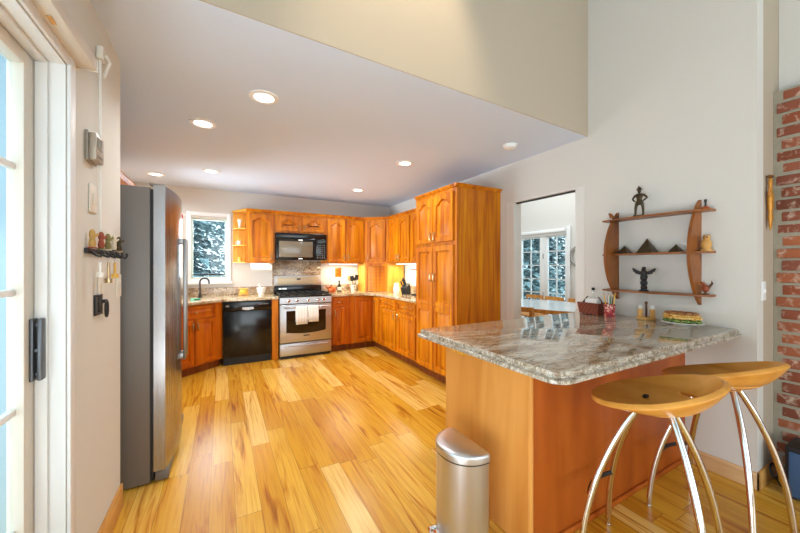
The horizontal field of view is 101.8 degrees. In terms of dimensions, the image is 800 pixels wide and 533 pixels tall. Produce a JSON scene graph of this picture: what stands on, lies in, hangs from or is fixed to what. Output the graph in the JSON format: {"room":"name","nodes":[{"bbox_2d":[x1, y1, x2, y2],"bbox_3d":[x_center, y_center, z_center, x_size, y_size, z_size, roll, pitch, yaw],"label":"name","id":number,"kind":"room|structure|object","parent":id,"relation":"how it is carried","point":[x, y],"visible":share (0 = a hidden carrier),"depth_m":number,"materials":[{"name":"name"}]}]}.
{"room":"kitchen","nodes":[
{"label":"kitchen","id":0,"kind":"room"},
{"bbox_2d":[0,54,5,532],"bbox_3d":[-2.116,0.100,1.395,1.128,2.500,0.017,0,0,-29],"label":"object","id":1,"kind":"structure","parent":0,"point":[2,59],"depth_m":1.52,"materials":[{"name":"blue"}]},
{"bbox_2d":[17,0,119,532],"bbox_3d":[-0.393,-0.850,-1.156,0.800,4.400,6.350,0,0,-29],"label":"wall","id":2,"kind":"structure","parent":0,"point":[97,337],"depth_m":1.47,"materials":[{"name":"white paint"}]},
{"bbox_2d":[0,0,75,532],"bbox_3d":[-0.708,0.280,0.057,0.212,2.140,2.580,0,0,-29],"label":"door","id":3,"kind":"structure","parent":2,"relation":"in","point":[34,417],"depth_m":1.14,"materials":[{"name":"white wood"}]},
{"bbox_2d":[31,0,97,72],"bbox_3d":[-0.606,-0.799,0.136,0.066,0.056,2.621,0,0,-29],"label":"blind headrail","id":4,"kind":"object","parent":2,"relation":"attached to","point":[54,12],"visible":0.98,"depth_m":1.09,"materials":[{"name":"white wood"}]},
{"bbox_2d":[89,183,96,213],"bbox_3d":[-1.343,-0.296,1.425,0.012,0.122,0.080,0,0,-29],"label":"light switch","id":5,"kind":"object","parent":2,"relation":"attached to","point":[92,189],"visible":1,"depth_m":1.41,"materials":[{"name":"plastic"}]},
{"bbox_2d":[85,129,103,166],"bbox_3d":[-1.317,-0.507,1.405,0.038,0.125,0.116,0,0,-29],"label":"thermostat","id":6,"kind":"object","parent":2,"relation":"attached to","point":[94,145],"visible":1,"depth_m":1.37,"materials":[{"name":"grey plastic"}]},
{"bbox_2d":[97,277,104,300],"bbox_3d":[-1.396,0.104,1.522,0.012,0.122,0.080,0,0,-29],"label":"light switch","id":7,"kind":"object","parent":2,"relation":"attached to","point":[100,280],"visible":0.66,"depth_m":1.51,"materials":[{"name":"plastic"}]},
{"bbox_2d":[94,294,108,316],"bbox_3d":[-1.381,0.185,1.506,0.022,0.114,0.138,0,0,-29],"label":"iron hook","id":8,"kind":"object","parent":2,"relation":"attached to","point":[98,305],"visible":1,"depth_m":1.50,"materials":[{"name":"metal"}]},
{"bbox_2d":[96,45,111,231],"bbox_3d":[-1.359,-0.579,1.496,0.052,0.842,0.056,0,0,-29],"label":"conduit","id":9,"kind":"object","parent":2,"relation":"attached to","point":[101,55],"visible":0.92,"depth_m":1.48,"materials":[{"name":"plastic"}]},
{"bbox_2d":[84,229,127,258],"bbox_3d":[-1.396,-0.098,1.567,0.056,0.119,0.490,0,0,-29],"label":"key rack","id":10,"kind":"object","parent":2,"relation":"attached to","point":[109,248],"visible":1,"depth_m":1.49,"materials":[{"name":"brown metal"}]},
{"bbox_2d":[96,257,104,276],"bbox_3d":[-1.281,0.001,1.390,0.028,0.088,0.028,0,0,-29],"label":"key","id":11,"kind":"object","parent":10,"relation":"hanging from","point":[100,273],"visible":1,"depth_m":1.38,"materials":[{"name":"silver metal"}]},
{"bbox_2d":[105,257,112,282],"bbox_3d":[-1.337,0.016,1.491,0.028,0.118,0.028,0,0,-29],"label":"key","id":12,"kind":"object","parent":10,"relation":"hanging from","point":[108,279],"visible":1,"depth_m":1.48,"materials":[{"name":"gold metal"}]},
{"bbox_2d":[111,258,118,277],"bbox_3d":[-1.385,0.006,1.579,0.028,0.098,0.028,0,0,-29],"label":"key","id":13,"kind":"object","parent":10,"relation":"hanging from","point":[114,275],"visible":1,"depth_m":1.57,"materials":[{"name":"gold metal"}]},
{"bbox_2d":[98,483,122,532],"bbox_3d":[-1.401,1.282,1.531,0.014,0.135,0.668,0,0,-29],"label":"baseboard","id":14,"kind":"structure","parent":2,"relation":"attached to","point":[109,522],"depth_m":1.66,"materials":[{"name":"brown wood"}]},
{"bbox_2d":[116,274,120,296],"bbox_3d":[-1.538,0.104,1.780,0.012,0.122,0.080,0,0,-29],"label":"light switch","id":15,"kind":"object","parent":2,"relation":"attached to","point":[118,280],"visible":0.88,"depth_m":1.76,"materials":[{"name":"plastic"}]},
{"bbox_2d":[133,182,389,355],"bbox_3d":[-1.937,0.100,5.410,4.100,2.500,0.150,0,0,-29],"label":"wall","id":16,"kind":"structure","parent":0,"point":[193,199],"depth_m":5.13,"materials":[{"name":"paint"}]},
{"bbox_2d":[186,211,231,284],"bbox_3d":[-2.836,-0.270,4.832,0.608,1.060,0.140,0,0,-29],"label":"window","id":17,"kind":"structure","parent":16,"relation":"in","point":[192,280],"depth_m":4.82,"materials":[{"name":"white wood"}]},
{"bbox_2d":[182,286,271,296],"bbox_3d":[-2.872,0.375,4.796,1.849,0.120,0.022,0,0,-29],"label":"backsplash","id":18,"kind":"structure","parent":16,"relation":"attached to","point":[217,291],"depth_m":4.89,"materials":[{"name":"stone"}]},
{"bbox_2d":[231,209,245,262],"bbox_3d":[-2.413,-0.453,4.862,0.184,0.795,0.348,0,0,-29],"label":"shelf","id":19,"kind":"object","parent":16,"relation":"attached to","point":[238,233],"visible":1,"depth_m":4.99,"materials":[{"name":"wood"}]},
{"bbox_2d":[245,208,274,262],"bbox_3d":[-2.149,-0.453,4.988,0.398,0.796,0.382,0,0,-29],"label":"upper cabinet","id":20,"kind":"object","parent":16,"relation":"attached to","point":[259,223],"visible":1,"depth_m":4.85,"materials":[{"name":"brown wood"}]},
{"bbox_2d":[251,263,272,270],"bbox_3d":[-2.144,0.006,5.039,0.310,0.118,0.100,0,0,-29],"label":"paper towel roll","id":21,"kind":"object","parent":20,"relation":"attached to","point":[255,267],"visible":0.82,"depth_m":5.01,"materials":[{"name":"paper"}]},
{"bbox_2d":[272,261,320,292],"bbox_3d":[-1.716,0.172,5.429,0.783,0.524,0.022,0,0,-29],"label":"backsplash","id":22,"kind":"structure","parent":16,"relation":"attached to","point":[280,268],"depth_m":5.40,"materials":[{"name":"stone"}]},
{"bbox_2d":[275,210,325,234],"bbox_3d":[-1.629,-0.687,5.273,0.786,0.329,0.382,0,0,-29],"label":"upper cabinet","id":23,"kind":"object","parent":16,"relation":"attached to","point":[285,221],"visible":0.98,"depth_m":5.13,"materials":[{"name":"brown wood"}]},
{"bbox_2d":[275,232,326,260],"bbox_3d":[-1.610,-0.309,5.237,0.776,0.418,0.407,0,0,-29],"label":"microwave","id":24,"kind":"object","parent":23,"relation":"attached to","point":[288,246],"visible":0.95,"depth_m":5.08,"materials":[{"name":"metal"}]},
{"bbox_2d":[335,268,341,276],"bbox_3d":[-1.096,0.102,5.779,0.116,0.165,0.009,0,0,-29],"label":"outlet plate","id":25,"kind":"object","parent":16,"relation":"attached to","point":[338,271],"visible":1,"depth_m":5.78,"materials":[{"name":"brown wood"}]},
{"bbox_2d":[321,284,356,290],"bbox_3d":[-1.079,0.375,5.778,0.662,0.120,0.022,0,0,-29],"label":"backsplash","id":26,"kind":"structure","parent":16,"relation":"attached to","point":[344,287],"depth_m":5.79,"materials":[{"name":"stone"}]},
{"bbox_2d":[321,214,363,262],"bbox_3d":[-0.988,-0.453,5.624,0.672,0.796,0.382,0,0,-29],"label":"upper cabinet","id":27,"kind":"object","parent":16,"relation":"attached to","point":[344,234],"visible":0.99,"depth_m":5.48,"materials":[{"name":"brown wood"}]},
{"bbox_2d":[329,263,357,264],"bbox_3d":[-0.970,-0.044,5.580,0.500,0.020,0.040,0,0,-29],"label":"light","id":28,"kind":"object","parent":27,"relation":"attached to","point":[329,263],"visible":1,"depth_m":5.61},
{"bbox_2d":[358,217,388,263],"bbox_3d":[-0.349,-0.453,5.832,0.685,0.796,0.631,0,0,-29],"label":"upper cabinet","id":29,"kind":"object","parent":16,"relation":"attached to","point":[375,228],"visible":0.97,"depth_m":5.61,"materials":[{"name":"brown wood"}]},
{"bbox_2d":[90,0,586,206],"bbox_3d":[-1.058,-1.190,3.534,4.140,0.080,3.984,0,0,-29],"label":"ceiling","id":30,"kind":"structure","parent":0,"point":[341,122],"depth_m":2.49,"materials":[{"name":"paint"}]},
{"bbox_2d":[146,172,164,176],"bbox_3d":[-3.034,-1.145,4.039,0.192,0.010,0.192,0,0,-29],"label":"recessed light","id":31,"kind":"object","parent":30,"relation":"in","point":[148,173],"visible":1,"depth_m":4.04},
{"bbox_2d":[189,118,216,128],"bbox_3d":[-1.579,-1.145,2.605,0.192,0.010,0.192,0,0,-29],"label":"recessed light","id":32,"kind":"object","parent":30,"relation":"in","point":[199,122],"visible":1,"depth_m":2.60,"materials":[{"name":"glass"}]},
{"bbox_2d":[202,169,219,173],"bbox_3d":[-2.276,-1.145,3.914,0.192,0.010,0.192,0,0,-29],"label":"recessed light","id":33,"kind":"object","parent":30,"relation":"in","point":[212,171],"visible":1,"depth_m":3.91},
{"bbox_2d":[248,89,278,104],"bbox_3d":[-0.923,-1.145,2.205,0.192,0.010,0.192,0,0,-29],"label":"recessed light","id":34,"kind":"object","parent":30,"relation":"in","point":[260,96],"visible":1,"depth_m":2.19,"materials":[{"name":"glass"}]},
{"bbox_2d":[396,160,412,165],"bbox_3d":[0.055,-1.145,3.611,0.192,0.010,0.192,0,0,-29],"label":"recessed light","id":35,"kind":"object","parent":30,"relation":"in","point":[402,162],"visible":1,"depth_m":3.60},
{"bbox_2d":[503,142,516,149],"bbox_3d":[1.041,-1.131,3.076,0.132,0.038,0.131,0,0,-29],"label":"smoke detector","id":36,"kind":"object","parent":30,"relation":"attached to","point":[508,146],"visible":1,"depth_m":3.04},
{"bbox_2d":[199,0,587,136],"bbox_3d":[-0.154,-2.100,1.884,4.144,1.900,0.120,0,0,-30],"label":"wall header","id":37,"kind":"structure","parent":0,"point":[526,57],"depth_m":2.19,"materials":[{"name":"beige paint"}]},
{"bbox_2d":[112,346,799,532],"bbox_3d":[1.485,1.375,2.181,7.300,0.050,10.800,0,0,-29],"label":"floor","id":38,"kind":"structure","parent":0,"point":[343,441],"depth_m":2.19,"materials":[{"name":"brown wood"}]},
{"bbox_2d":[120,183,187,489],"bbox_3d":[-1.992,0.410,2.275,0.842,1.855,0.905,0,0,-29],"label":"refrigerator","id":39,"kind":"object","parent":38,"relation":"on","point":[152,354],"visible":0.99,"depth_m":2.01,"materials":[{"name":"silver metal"}]},
{"bbox_2d":[182,302,221,376],"bbox_3d":[-2.636,0.913,4.093,0.304,0.874,0.740,0,0,22],"label":"base cabinet","id":40,"kind":"object","parent":38,"relation":"on","point":[204,320],"visible":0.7,"depth_m":4.14,"materials":[{"name":"red wood"}]},
{"bbox_2d":[182,294,278,305],"bbox_3d":[-2.615,0.455,4.327,1.866,0.040,1.093,0,0,-29],"label":"countertop","id":41,"kind":"structure","parent":40,"relation":"on","point":[251,297],"depth_m":4.52,"materials":[{"name":"stone"}]},
{"bbox_2d":[198,277,209,297],"bbox_3d":[-2.761,0.294,4.547,0.102,0.280,0.155,0,0,26],"label":"faucet","id":42,"kind":"object","parent":41,"relation":"on","point":[199,293],"visible":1,"depth_m":4.53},
{"bbox_2d":[238,288,248,295],"bbox_3d":[-2.344,0.381,4.873,0.140,0.108,0.090,0,0,-29],"label":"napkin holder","id":43,"kind":"object","parent":41,"relation":"on","point":[243,292],"visible":1,"depth_m":4.84,"materials":[{"name":"yellow wood"}]},
{"bbox_2d":[257,284,265,294],"bbox_3d":[-2.114,0.346,4.953,0.136,0.176,0.135,0,0,-29],"label":"mortar","id":44,"kind":"object","parent":41,"relation":"on","point":[261,290],"visible":0.98,"depth_m":4.92,"materials":[{"name":"white ceramic"}]},
{"bbox_2d":[223,300,270,365],"bbox_3d":[-2.250,0.915,4.770,0.604,0.866,0.611,0,0,-29],"label":"dishwasher","id":45,"kind":"object","parent":38,"relation":"on","point":[246,324],"visible":0.98,"depth_m":4.51,"materials":[{"name":"black metal"}]},
{"bbox_2d":[271,299,277,359],"bbox_3d":[-1.952,0.913,4.963,0.087,0.873,0.611,0,0,-29],"label":"filler panel","id":46,"kind":"object","parent":38,"relation":"on","point":[274,303],"visible":0.57,"depth_m":4.70,"materials":[{"name":"brown wood"}]},
{"bbox_2d":[274,275,330,359],"bbox_3d":[-1.536,0.749,5.110,0.758,1.198,0.695,0,0,-29],"label":"range","id":47,"kind":"object","parent":38,"relation":"on","point":[312,338],"visible":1,"depth_m":4.90,"materials":[{"name":"metal"}]},
{"bbox_2d":[296,306,307,324],"bbox_3d":[-1.442,0.712,4.773,0.170,0.266,0.046,0,0,-29],"label":"dish towel","id":48,"kind":"object","parent":47,"relation":"hanging from","point":[301,311],"visible":1,"depth_m":4.76,"materials":[{"name":"fabric"}]},
{"bbox_2d":[274,293,330,297],"bbox_3d":[-1.543,0.440,5.124,0.758,0.024,0.620,0,0,-29],"label":"cooktop","id":49,"kind":"object","parent":47,"relation":"in","point":[281,295],"depth_m":4.90,"materials":[{"name":"metal"}]},
{"bbox_2d":[308,305,318,321],"bbox_3d":[-1.294,0.700,4.854,0.155,0.240,0.046,0,0,-29],"label":"dish towel","id":50,"kind":"object","parent":47,"relation":"hanging from","point":[313,310],"visible":1,"depth_m":4.84,"materials":[{"name":"fabric"}]},
{"bbox_2d":[330,296,352,351],"bbox_3d":[-1.056,0.913,5.423,0.360,0.874,0.666,0,0,-29],"label":"base cabinet","id":51,"kind":"object","parent":38,"relation":"on","point":[341,338],"visible":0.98,"depth_m":5.17,"materials":[{"name":"red wood"}]},
{"bbox_2d":[327,290,415,302],"bbox_3d":[-0.304,0.455,5.069,1.340,0.040,2.012,0,0,-29],"label":"countertop","id":52,"kind":"structure","parent":51,"relation":"on","point":[398,296],"depth_m":5.21,"materials":[{"name":"stone"}]},
{"bbox_2d":[325,285,336,291],"bbox_3d":[-1.165,0.370,5.496,0.157,0.128,0.152,0,0,15],"label":"kettle","id":53,"kind":"object","parent":52,"relation":"on","point":[331,288],"visible":0.98,"depth_m":5.45,"materials":[{"name":"orange metal"}]},
{"bbox_2d":[337,280,340,291],"bbox_3d":[-1.046,0.337,5.584,0.069,0.195,0.068,0,0,-29],"label":"bottle","id":54,"kind":"object","parent":52,"relation":"on","point":[338,285],"visible":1,"depth_m":5.56,"materials":[{"name":"clear glass"}]},
{"bbox_2d":[358,263,403,291],"bbox_3d":[-0.368,0.190,5.740,0.861,0.488,0.243,0,0,11],"label":"appliance garage","id":55,"kind":"object","parent":52,"relation":"on","point":[374,273],"visible":1,"depth_m":5.64,"materials":[{"name":"brown wood"}]},
{"bbox_2d":[393,283,399,292],"bbox_3d":[-0.070,0.351,5.430,0.112,0.167,0.138,0,0,44],"label":"pitcher","id":56,"kind":"object","parent":52,"relation":"on","point":[396,289],"visible":1,"depth_m":5.40,"materials":[{"name":"white ceramic"}]},
{"bbox_2d":[401,283,410,294],"bbox_3d":[0.089,0.349,5.081,0.100,0.170,0.145,0,0,31],"label":"knife block","id":57,"kind":"object","parent":52,"relation":"on","point":[406,290],"visible":0.88,"depth_m":5.05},
{"bbox_2d":[352,296,382,349],"bbox_3d":[-0.421,0.913,5.659,0.978,0.874,0.862,0,0,-29],"label":"base cabinet","id":58,"kind":"object","parent":38,"relation":"on","point":[365,308],"visible":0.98,"depth_m":5.33,"materials":[{"name":"brown wood"}]},
{"bbox_2d":[379,297,400,358],"bbox_3d":[0.065,0.913,5.093,0.670,0.874,0.595,0,0,-29],"label":"base cabinet","id":59,"kind":"object","parent":38,"relation":"on","point":[388,306],"visible":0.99,"depth_m":4.92,"materials":[{"name":"brown wood"}]},
{"bbox_2d":[396,300,419,368],"bbox_3d":[0.341,0.913,4.589,0.670,0.874,0.550,0,0,-29],"label":"base cabinet","id":60,"kind":"object","parent":38,"relation":"on","point":[406,311],"visible":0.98,"depth_m":4.42,"materials":[{"name":"brown wood"}]},
{"bbox_2d":[414,182,501,383],"bbox_3d":[0.671,0.229,3.961,0.691,2.241,0.863,0,0,-29],"label":"pantry cabinet","id":61,"kind":"object","parent":38,"relation":"on","point":[458,224],"visible":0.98,"depth_m":3.67,"materials":[{"name":"brown wood"}]},
{"bbox_2d":[427,427,489,532],"bbox_3d":[0.257,1.106,1.606,0.231,0.484,0.300,0,0,-29],"label":"trash can","id":62,"kind":"object","parent":38,"relation":"on","point":[462,466],"visible":1,"depth_m":1.52,"materials":[{"name":"silver metal"}]},
{"bbox_2d":[521,307,534,316],"bbox_3d":[1.766,0.950,4.608,0.430,0.800,0.457,0,0,39],"label":"dining chair","id":63,"kind":"object","parent":38,"relation":"on","point":[523,309],"visible":0.09,"depth_m":4.37,"materials":[{"name":"brown wood"}]},
{"bbox_2d":[521,294,543,317],"bbox_3d":[2.450,0.950,6.245,0.457,0.800,0.430,0,0,-29],"label":"dining chair","id":64,"kind":"object","parent":38,"relation":"on","point":[526,314],"visible":0.34,"depth_m":6.26,"materials":[{"name":"brown wood"}]},
{"bbox_2d":[528,296,563,316],"bbox_3d":[2.623,0.950,5.803,0.457,0.800,0.430,0,0,-29],"label":"dining chair","id":65,"kind":"object","parent":38,"relation":"on","point":[546,297],"visible":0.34,"depth_m":5.92,"materials":[{"name":"brown wood"}]},
{"bbox_2d":[521,299,574,316],"bbox_3d":[2.282,0.968,5.035,1.224,0.765,1.824,0,0,-29],"label":"dining table","id":66,"kind":"object","parent":38,"relation":"on","point":[540,306],"visible":0.21,"depth_m":4.76,"materials":[{"name":"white wood"}]},
{"bbox_2d":[446,347,684,532],"bbox_3d":[1.145,0.895,2.173,1.582,0.909,0.669,0,0,-29],"label":"base cabinet","id":67,"kind":"object","parent":38,"relation":"on","point":[545,443],"visible":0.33,"depth_m":1.70,"materials":[{"name":"brown wood"}]},
{"bbox_2d":[418,312,741,384],"bbox_3d":[1.114,0.416,2.033,1.768,0.048,1.000,0,0,-29],"label":"countertop","id":68,"kind":"structure","parent":67,"relation":"on","point":[574,347],"depth_m":1.72,"materials":[{"name":"stone"}]},
{"bbox_2d":[577,296,609,314],"bbox_3d":[1.610,0.320,2.712,0.144,0.144,0.185,0,0,-25],"label":"wicker basket","id":69,"kind":"object","parent":68,"relation":"on","point":[584,307],"visible":0.85,"depth_m":2.66,"materials":[{"name":"wicker"}]},
{"bbox_2d":[585,298,600,303],"bbox_3d":[1.610,0.328,2.712,0.056,0.115,0.100,0,0,-25],"label":"packet","id":70,"kind":"object","parent":69,"relation":"in","point":[588,300],"visible":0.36,"depth_m":2.69,"materials":[{"name":"white paper"}]},
{"bbox_2d":[604,304,615,316],"bbox_3d":[1.637,0.343,2.538,0.078,0.098,0.077,0,0,-29],"label":"pencil cup","id":71,"kind":"object","parent":68,"relation":"on","point":[609,310],"visible":0.96,"depth_m":2.51,"materials":[{"name":"ceramic"}]},
{"bbox_2d":[636,301,655,320],"bbox_3d":[1.823,0.325,2.407,0.120,0.134,0.120,0,0,-29],"label":"stand","id":72,"kind":"object","parent":68,"relation":"on","point":[645,317],"visible":0.94,"depth_m":2.40,"materials":[{"name":"brown wood"}]},
{"bbox_2d":[637,304,642,316],"bbox_3d":[1.796,0.328,2.431,0.036,0.090,0.036,0,0,-29],"label":"shaker","id":73,"kind":"object","parent":72,"relation":"on","point":[640,307],"visible":1,"depth_m":2.42,"materials":[{"name":"brown wood"}]},
{"bbox_2d":[649,305,654,317],"bbox_3d":[1.850,0.328,2.382,0.036,0.090,0.036,0,0,-29],"label":"shaker","id":74,"kind":"object","parent":72,"relation":"on","point":[652,307],"visible":1,"depth_m":2.37,"materials":[{"name":"brown wood"}]},
{"bbox_2d":[660,320,704,326],"bbox_3d":[1.879,0.382,2.169,0.141,0.020,0.229,0,0,-41],"label":"oval plate","id":75,"kind":"object","parent":68,"relation":"on","point":[671,323],"visible":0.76,"depth_m":2.13,"materials":[{"name":"white ceramic"}]},
{"bbox_2d":[662,310,702,324],"bbox_3d":[1.881,0.338,2.168,0.122,0.076,0.207,0,0,-41],"label":"sandwich","id":76,"kind":"object","parent":75,"relation":"on","point":[680,317],"visible":1,"depth_m":2.13,"materials":[{"name":"food"}]},
{"bbox_2d":[579,374,730,532],"bbox_3d":[1.095,0.899,1.411,0.470,0.901,0.490,0,0,-41],"label":"bar stool","id":77,"kind":"object","parent":38,"relation":"on","point":[663,396],"visible":1,"depth_m":1.41,"materials":[{"name":"brown wood"}]},
{"bbox_2d":[646,361,797,532],"bbox_3d":[1.656,0.899,1.690,0.470,0.901,0.490,0,0,-21],"label":"bar stool","id":78,"kind":"object","parent":38,"relation":"on","point":[741,376],"visible":0.7,"depth_m":1.56,"materials":[{"name":"brown wood"}]},
{"bbox_2d":[769,462,784,486],"bbox_3d":[2.307,1.278,1.992,0.108,0.134,0.047,0,0,-6],"label":"cable","id":79,"kind":"object","parent":38,"relation":"on","point":[771,463],"visible":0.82,"depth_m":1.98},
{"bbox_2d":[785,437,799,499],"bbox_3d":[2.414,1.200,1.835,0.222,0.300,0.280,0,0,-29],"label":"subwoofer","id":80,"kind":"object","parent":38,"relation":"on","point":[792,449],"visible":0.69,"depth_m":1.88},
{"bbox_2d":[789,451,799,498],"bbox_3d":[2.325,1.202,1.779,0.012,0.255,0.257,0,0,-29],"label":"storage bin","id":81,"kind":"object","parent":80,"relation":"attached to","point":[794,456],"depth_m":1.87,"materials":[{"name":"plastic"}]},
{"bbox_2d":[521,192,574,302],"bbox_3d":[3.148,-0.350,5.827,0.120,3.400,5.603,0,0,-29],"label":"wall","id":82,"kind":"structure","parent":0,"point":[556,212],"depth_m":6.17,"materials":[{"name":"paint"}]},
{"bbox_2d":[521,225,570,317],"bbox_3d":[2.773,0.215,6.387,0.120,1.910,1.260,0,0,-29],"label":"window","id":83,"kind":"structure","parent":82,"relation":"attached to","point":[544,235],"depth_m":6.28,"materials":[{"name":"white wood"}]},
{"bbox_2d":[570,247,574,265],"bbox_3d":[3.142,-0.180,5.666,0.040,0.404,0.406,0,0,-29],"label":"wreath","id":84,"kind":"object","parent":82,"relation":"attached to","point":[573,248],"visible":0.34,"depth_m":5.78,"materials":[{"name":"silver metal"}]},
{"bbox_2d":[390,0,762,471],"bbox_3d":[1.029,-0.850,4.148,0.110,4.400,4.913,0,0,-29],"label":"wall","id":85,"kind":"structure","parent":0,"point":[675,87],"depth_m":2.31,"materials":[{"name":"paint"}]},
{"bbox_2d":[388,210,410,262],"bbox_3d":[0.108,-0.453,5.316,0.380,0.796,0.755,0,0,-29],"label":"upper cabinet","id":86,"kind":"object","parent":85,"relation":"attached to","point":[399,225],"visible":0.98,"depth_m":5.20,"materials":[{"name":"brown wood"}]},
{"bbox_2d":[410,208,415,262],"bbox_3d":[0.445,-0.453,4.700,0.380,0.796,0.645,0,0,-29],"label":"upper cabinet","id":87,"kind":"object","parent":85,"relation":"attached to","point":[413,211],"visible":0.12,"depth_m":4.83,"materials":[{"name":"brown wood"}]},
{"bbox_2d":[411,269,415,281],"bbox_3d":[0.264,0.155,5.412,0.016,0.220,0.340,0,0,-29],"label":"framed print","id":88,"kind":"object","parent":85,"relation":"attached to","point":[413,271],"visible":0.58,"depth_m":5.47,"materials":[{"name":"white wood"}]},
{"bbox_2d":[516,190,574,203],"bbox_3d":[1.479,-0.703,3.315,0.040,0.010,0.714,0,0,-29],"label":"trim","id":89,"kind":"structure","parent":85,"relation":"attached to","point":[574,190],"depth_m":3.29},
{"bbox_2d":[507,186,584,319],"bbox_3d":[1.481,0.315,3.324,0.117,2.070,0.907,0,0,-29],"label":"trim","id":90,"kind":"structure","parent":85,"relation":"attached to","point":[513,209],"depth_m":3.61,"materials":[{"name":"wood"}]},
{"bbox_2d":[602,200,715,304],"bbox_3d":[1.826,-0.092,2.379,0.189,0.715,0.672,0,0,-29],"label":"wall shelf","id":91,"kind":"object","parent":85,"relation":"attached to","point":[694,237],"visible":0.99,"depth_m":2.25,"materials":[{"name":"brown wood"}]},
{"bbox_2d":[616,246,631,253],"bbox_3d":[1.762,-0.132,2.550,0.085,0.062,0.085,0,0,-29],"label":"pyramid","id":92,"kind":"object","parent":91,"relation":"on","point":[624,249],"visible":0.8,"depth_m":2.54,"materials":[{"name":"stone"}]},
{"bbox_2d":[632,186,647,216],"bbox_3d":[1.808,-0.493,2.457,0.084,0.234,0.086,0,0,14],"label":"figurine","id":93,"kind":"object","parent":91,"relation":"on","point":[639,195],"visible":0.98,"depth_m":2.44,"materials":[{"name":"brown metal"}]},
{"bbox_2d":[632,267,655,290],"bbox_3d":[1.821,0.092,2.428,0.062,0.184,0.156,0,0,-29],"label":"figurine","id":94,"kind":"object","parent":91,"relation":"on","point":[643,272],"visible":0.99,"depth_m":2.42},
{"bbox_2d":[636,239,657,252],"bbox_3d":[1.836,-0.154,2.414,0.105,0.108,0.105,0,0,-29],"label":"pyramid","id":95,"kind":"object","parent":91,"relation":"on","point":[647,247],"visible":0.8,"depth_m":2.39,"materials":[{"name":"stone"}]},
{"bbox_2d":[668,244,683,251],"bbox_3d":[1.920,-0.128,2.260,0.072,0.055,0.072,0,0,-29],"label":"pyramid","id":96,"kind":"object","parent":91,"relation":"on","point":[676,248],"visible":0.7,"depth_m":2.25,"materials":[{"name":"stone"}]},
{"bbox_2d":[701,199,709,208],"bbox_3d":[2.010,-0.409,2.138,0.048,0.068,0.047,0,0,-29],"label":"bell","id":97,"kind":"object","parent":91,"relation":"on","point":[705,200],"visible":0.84,"depth_m":2.13,"materials":[{"name":"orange metal"}]},
{"bbox_2d":[699,281,712,294],"bbox_3d":[2.009,0.139,2.139,0.036,0.090,0.082,0,0,-29],"label":"bird","id":98,"kind":"object","parent":91,"relation":"on","point":[705,288],"visible":1,"depth_m":2.13},
{"bbox_2d":[700,234,712,250],"bbox_3d":[2.012,-0.158,2.134,0.064,0.114,0.064,0,0,-29],"label":"owl","id":99,"kind":"object","parent":91,"relation":"on","point":[706,244],"visible":0.97,"depth_m":2.12,"materials":[{"name":"ceramic"}]},
{"bbox_2d":[693,450,759,489],"bbox_3d":[2.083,1.297,2.094,0.014,0.104,0.328,0,0,-29],"label":"baseboard","id":100,"kind":"structure","parent":85,"relation":"attached to","point":[727,469],"depth_m":2.08,"materials":[{"name":"brown wood"}]},
{"bbox_2d":[763,0,778,466],"bbox_3d":[3.349,-0.850,2.680,2.550,4.400,0.110,0,0,-29],"label":"wall","id":101,"kind":"structure","parent":0,"point":[770,7],"depth_m":2.06,"materials":[{"name":"beige paint"}]},
{"bbox_2d":[761,281,765,300],"bbox_3d":[2.252,0.151,2.008,0.070,0.118,0.014,0,0,-29],"label":"light switch","id":102,"kind":"object","parent":101,"relation":"attached to","point":[763,283],"visible":1,"depth_m":2.00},
{"bbox_2d":[757,459,775,490],"bbox_3d":[2.285,1.297,2.026,0.305,0.104,0.014,0,0,-29],"label":"baseboard","id":103,"kind":"structure","parent":101,"relation":"attached to","point":[764,477],"depth_m":2.00,"materials":[{"name":"brown wood"}]},
{"bbox_2d":[767,175,774,230],"bbox_3d":[2.311,-0.399,2.028,0.072,0.348,0.031,0,0,-29],"label":"carving","id":104,"kind":"object","parent":101,"relation":"attached to","point":[770,195],"visible":1,"depth_m":2.02,"materials":[{"name":"brown wood"}]},
{"bbox_2d":[773,84,799,475],"bbox_3d":[3.029,0.111,1.205,0.210,2.479,2.169,0,0,-29],"label":"brick wall","id":105,"kind":"structure","parent":0,"point":[786,102],"depth_m":2.06,"materials":[{"name":"brick"}]},
{"bbox_2d":[779,0,799,90],"bbox_3d":[3.690,-2.090,0.132,0.100,1.920,4.686,0,0,-29],"label":"wall","id":106,"kind":"structure","parent":0,"point":[789,10],"depth_m":2.12,"materials":[{"name":"paint"}]},
{"bbox_3d":[-3.020,0.100,2.964,0.150,2.500,3.400,0,0,-29],"label":"wall","id":107,"kind":"structure","parent":0,"visible":0},
{"bbox_2d":[120,171,135,185],"bbox_3d":[-2.758,-0.453,3.044,0.382,0.796,1.150,0,0,-29],"label":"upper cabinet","id":108,"kind":"object","parent":107,"relation":"attached to","point":[124,180],"visible":0.06,"depth_m":3.07,"materials":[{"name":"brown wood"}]},
{"label":"outside","id":109,"kind":"structure","parent":0,"visible":0},
{"bbox_3d":[1.984,1.850,6.787,70.000,0.200,70.000,0,0,-29],"label":"ground","id":110,"kind":"structure","parent":109,"visible":0},
{"bbox_2d":[193,220,224,276],"bbox_3d":[-6.047,-1.724,8.774,5.046,8.156,5.046,0,0,-29],"label":"spruce tree","id":111,"kind":"object","parent":110,"relation":"on","point":[206,226],"visible":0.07,"depth_m":8.75,"materials":[{"name":"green plant"}]},
{"bbox_2d":[523,238,563,316],"bbox_3d":[4.043,-1.310,11.343,3.429,6.895,3.374,0,0,-29],"label":"spruce tree","id":112,"kind":"object","parent":110,"relation":"on","point":[535,246],"visible":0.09,"depth_m":10.73,"materials":[{"name":"grey plant"}]},
{"bbox_2d":[525,236,564,301],"bbox_3d":[6.593,-1.461,14.328,4.360,7.760,4.208,0,0,43],"label":"spruce tree","id":113,"kind":"object","parent":110,"relation":"on","point":[561,254],"visible":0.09,"depth_m":13.67,"materials":[{"name":"grey plant"}]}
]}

